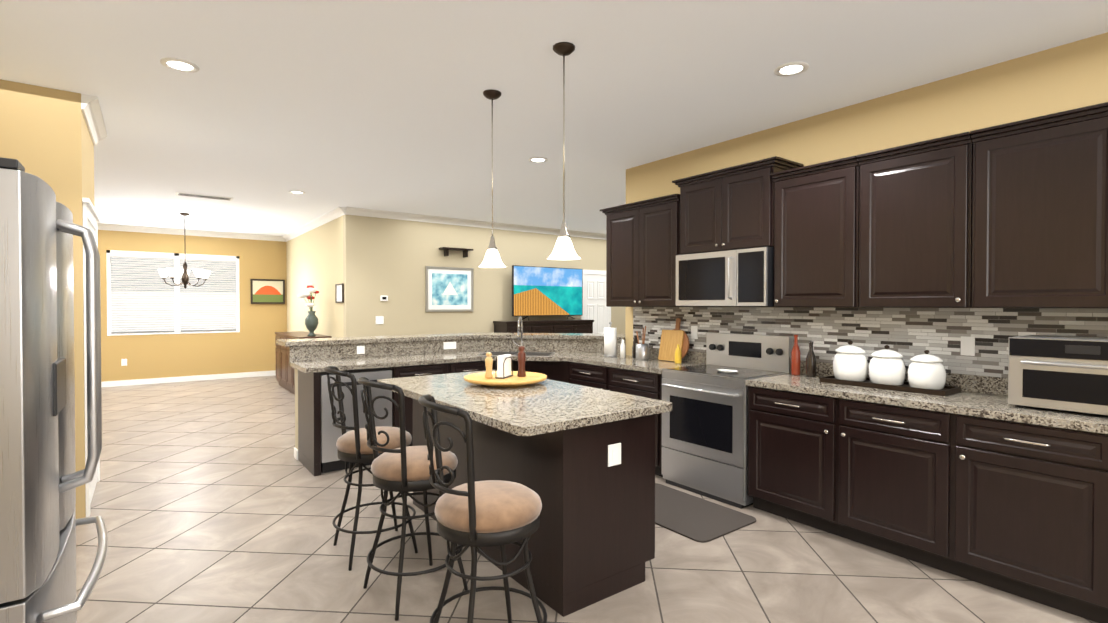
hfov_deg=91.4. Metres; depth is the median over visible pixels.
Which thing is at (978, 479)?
kitchen cabinets
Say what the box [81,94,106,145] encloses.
crown molding
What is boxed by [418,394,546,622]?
bar stool
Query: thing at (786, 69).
recessed light
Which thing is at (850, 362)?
canister
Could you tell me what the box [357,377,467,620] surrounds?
bar stool
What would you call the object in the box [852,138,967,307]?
upper cabinet
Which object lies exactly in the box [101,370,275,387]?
baseboard
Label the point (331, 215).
crown molding
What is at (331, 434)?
dishwasher
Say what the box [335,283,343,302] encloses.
framed picture
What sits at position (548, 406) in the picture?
island countertop
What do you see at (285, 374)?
sideboard
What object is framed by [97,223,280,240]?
crown molding
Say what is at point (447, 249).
shelf
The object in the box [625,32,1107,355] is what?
wall
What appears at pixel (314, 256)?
wall
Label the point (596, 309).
door
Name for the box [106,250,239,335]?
blinds
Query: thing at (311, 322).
vase
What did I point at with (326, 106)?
ceiling
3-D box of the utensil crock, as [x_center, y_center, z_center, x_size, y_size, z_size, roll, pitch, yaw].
[0.841,0.298,5.164,0.120,0.321,0.118,-1,1,-37]
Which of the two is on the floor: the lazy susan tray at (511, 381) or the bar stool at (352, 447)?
the bar stool at (352, 447)
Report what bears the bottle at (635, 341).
on the kitchen cabinets at (978, 479)
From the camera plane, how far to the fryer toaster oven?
2.60 m
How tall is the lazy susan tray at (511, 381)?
0.048 m
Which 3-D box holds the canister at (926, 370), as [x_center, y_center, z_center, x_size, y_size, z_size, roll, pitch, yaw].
[2.250,0.350,3.264,0.187,0.237,0.187,-1,1,-37]
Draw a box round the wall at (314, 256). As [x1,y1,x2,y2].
[286,216,343,337]
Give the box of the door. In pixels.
[581,270,610,332]
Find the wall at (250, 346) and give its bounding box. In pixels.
[98,230,286,381]
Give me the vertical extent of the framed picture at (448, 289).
0.720 m
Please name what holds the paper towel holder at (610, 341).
on the kitchen cabinets at (978, 479)
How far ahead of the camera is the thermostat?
8.12 m
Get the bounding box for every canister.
[833,340,867,381]
[869,345,905,385]
[908,350,945,389]
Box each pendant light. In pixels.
[479,89,505,267]
[547,42,580,259]
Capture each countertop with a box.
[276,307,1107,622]
[377,370,671,437]
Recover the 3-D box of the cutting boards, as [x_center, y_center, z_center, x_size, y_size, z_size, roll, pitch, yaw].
[1.119,0.261,5.009,0.104,0.397,0.320,-1,1,-37]
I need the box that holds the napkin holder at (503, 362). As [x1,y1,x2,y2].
[495,354,512,378]
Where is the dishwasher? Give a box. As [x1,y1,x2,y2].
[320,370,391,472]
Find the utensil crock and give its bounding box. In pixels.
[636,326,647,359]
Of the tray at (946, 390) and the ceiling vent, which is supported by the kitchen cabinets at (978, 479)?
the tray at (946, 390)
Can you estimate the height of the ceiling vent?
0.009 m
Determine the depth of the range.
4.11 m
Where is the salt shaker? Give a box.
[485,352,492,377]
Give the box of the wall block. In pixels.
[0,79,94,518]
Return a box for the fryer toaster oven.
[1008,335,1107,414]
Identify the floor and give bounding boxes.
[76,375,1096,622]
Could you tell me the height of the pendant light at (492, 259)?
1.154 m
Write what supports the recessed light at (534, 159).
in the ceiling
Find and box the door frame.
[82,197,99,516]
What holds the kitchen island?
on the floor
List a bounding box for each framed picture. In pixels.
[250,279,284,303]
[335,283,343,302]
[425,266,472,311]
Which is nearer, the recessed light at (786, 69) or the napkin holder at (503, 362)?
the recessed light at (786, 69)
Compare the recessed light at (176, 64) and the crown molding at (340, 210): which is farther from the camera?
the crown molding at (340, 210)
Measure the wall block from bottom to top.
2.845 m
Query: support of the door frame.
attached to the wall block
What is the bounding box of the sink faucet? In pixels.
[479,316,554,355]
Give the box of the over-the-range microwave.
[676,247,773,306]
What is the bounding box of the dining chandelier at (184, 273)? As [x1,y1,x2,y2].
[158,213,210,287]
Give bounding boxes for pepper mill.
[517,346,525,376]
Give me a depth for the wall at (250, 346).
10.32 m
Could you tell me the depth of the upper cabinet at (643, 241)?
4.95 m
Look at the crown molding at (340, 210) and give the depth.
8.80 m
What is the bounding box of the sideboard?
[275,331,331,393]
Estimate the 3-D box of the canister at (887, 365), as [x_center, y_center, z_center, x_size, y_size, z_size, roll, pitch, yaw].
[2.118,0.339,3.441,0.205,0.254,0.205,-1,1,-37]
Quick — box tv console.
[493,319,593,332]
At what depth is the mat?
3.64 m
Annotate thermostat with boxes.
[380,295,387,300]
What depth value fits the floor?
3.05 m
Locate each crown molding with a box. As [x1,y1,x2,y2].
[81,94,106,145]
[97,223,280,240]
[281,208,344,241]
[337,207,605,239]
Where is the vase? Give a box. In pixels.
[298,283,318,335]
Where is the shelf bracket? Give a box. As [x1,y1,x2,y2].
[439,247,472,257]
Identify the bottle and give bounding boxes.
[620,339,624,357]
[633,335,637,357]
[675,344,681,363]
[791,335,800,374]
[806,341,815,376]
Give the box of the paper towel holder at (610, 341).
[603,322,617,356]
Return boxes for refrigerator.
[0,157,107,622]
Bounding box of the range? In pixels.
[661,332,793,508]
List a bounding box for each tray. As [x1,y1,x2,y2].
[464,371,546,386]
[819,375,960,395]
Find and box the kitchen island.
[413,402,654,616]
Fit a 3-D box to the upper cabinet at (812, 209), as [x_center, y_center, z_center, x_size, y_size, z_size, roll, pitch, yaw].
[1.901,-0.495,3.795,0.347,0.930,0.587,-1,1,-37]
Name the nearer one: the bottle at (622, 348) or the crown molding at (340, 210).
the bottle at (622, 348)
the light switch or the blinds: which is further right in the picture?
the light switch
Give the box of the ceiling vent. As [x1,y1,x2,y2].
[175,192,232,200]
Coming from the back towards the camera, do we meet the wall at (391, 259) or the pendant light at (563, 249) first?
the wall at (391, 259)
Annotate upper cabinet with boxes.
[604,194,679,306]
[676,162,799,254]
[768,158,855,306]
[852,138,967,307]
[964,106,1107,307]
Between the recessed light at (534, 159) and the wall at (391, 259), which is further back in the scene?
the wall at (391, 259)
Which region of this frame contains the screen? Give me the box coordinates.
[512,265,582,319]
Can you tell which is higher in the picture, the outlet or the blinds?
the blinds
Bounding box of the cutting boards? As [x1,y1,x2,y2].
[658,318,688,361]
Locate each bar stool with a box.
[324,366,417,570]
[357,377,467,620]
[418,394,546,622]
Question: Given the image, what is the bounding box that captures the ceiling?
[0,0,1107,235]
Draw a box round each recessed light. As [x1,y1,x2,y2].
[160,58,198,72]
[289,190,304,193]
[528,157,547,162]
[774,62,808,75]
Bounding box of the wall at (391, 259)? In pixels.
[343,214,625,336]
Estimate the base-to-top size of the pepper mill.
0.205 m
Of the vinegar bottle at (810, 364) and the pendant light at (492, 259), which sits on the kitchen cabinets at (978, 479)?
the vinegar bottle at (810, 364)
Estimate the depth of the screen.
9.72 m
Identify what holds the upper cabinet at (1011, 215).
attached to the wall at (1067, 77)
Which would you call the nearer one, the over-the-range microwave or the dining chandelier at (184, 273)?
the over-the-range microwave
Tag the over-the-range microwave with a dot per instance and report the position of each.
(737, 278)
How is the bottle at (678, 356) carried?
on the kitchen cabinets at (978, 479)
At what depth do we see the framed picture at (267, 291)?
10.94 m
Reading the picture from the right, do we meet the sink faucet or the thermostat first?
the sink faucet
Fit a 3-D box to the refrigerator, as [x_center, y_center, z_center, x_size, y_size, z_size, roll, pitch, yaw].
[-1.878,0.517,1.502,0.976,1.800,0.910,-1,1,-37]
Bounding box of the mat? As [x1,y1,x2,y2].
[655,483,755,542]
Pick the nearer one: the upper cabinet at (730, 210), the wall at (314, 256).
the upper cabinet at (730, 210)
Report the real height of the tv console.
1.160 m
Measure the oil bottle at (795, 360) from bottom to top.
0.300 m
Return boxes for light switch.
[376,316,383,323]
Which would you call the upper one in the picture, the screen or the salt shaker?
the screen
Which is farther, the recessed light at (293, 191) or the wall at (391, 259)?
the wall at (391, 259)

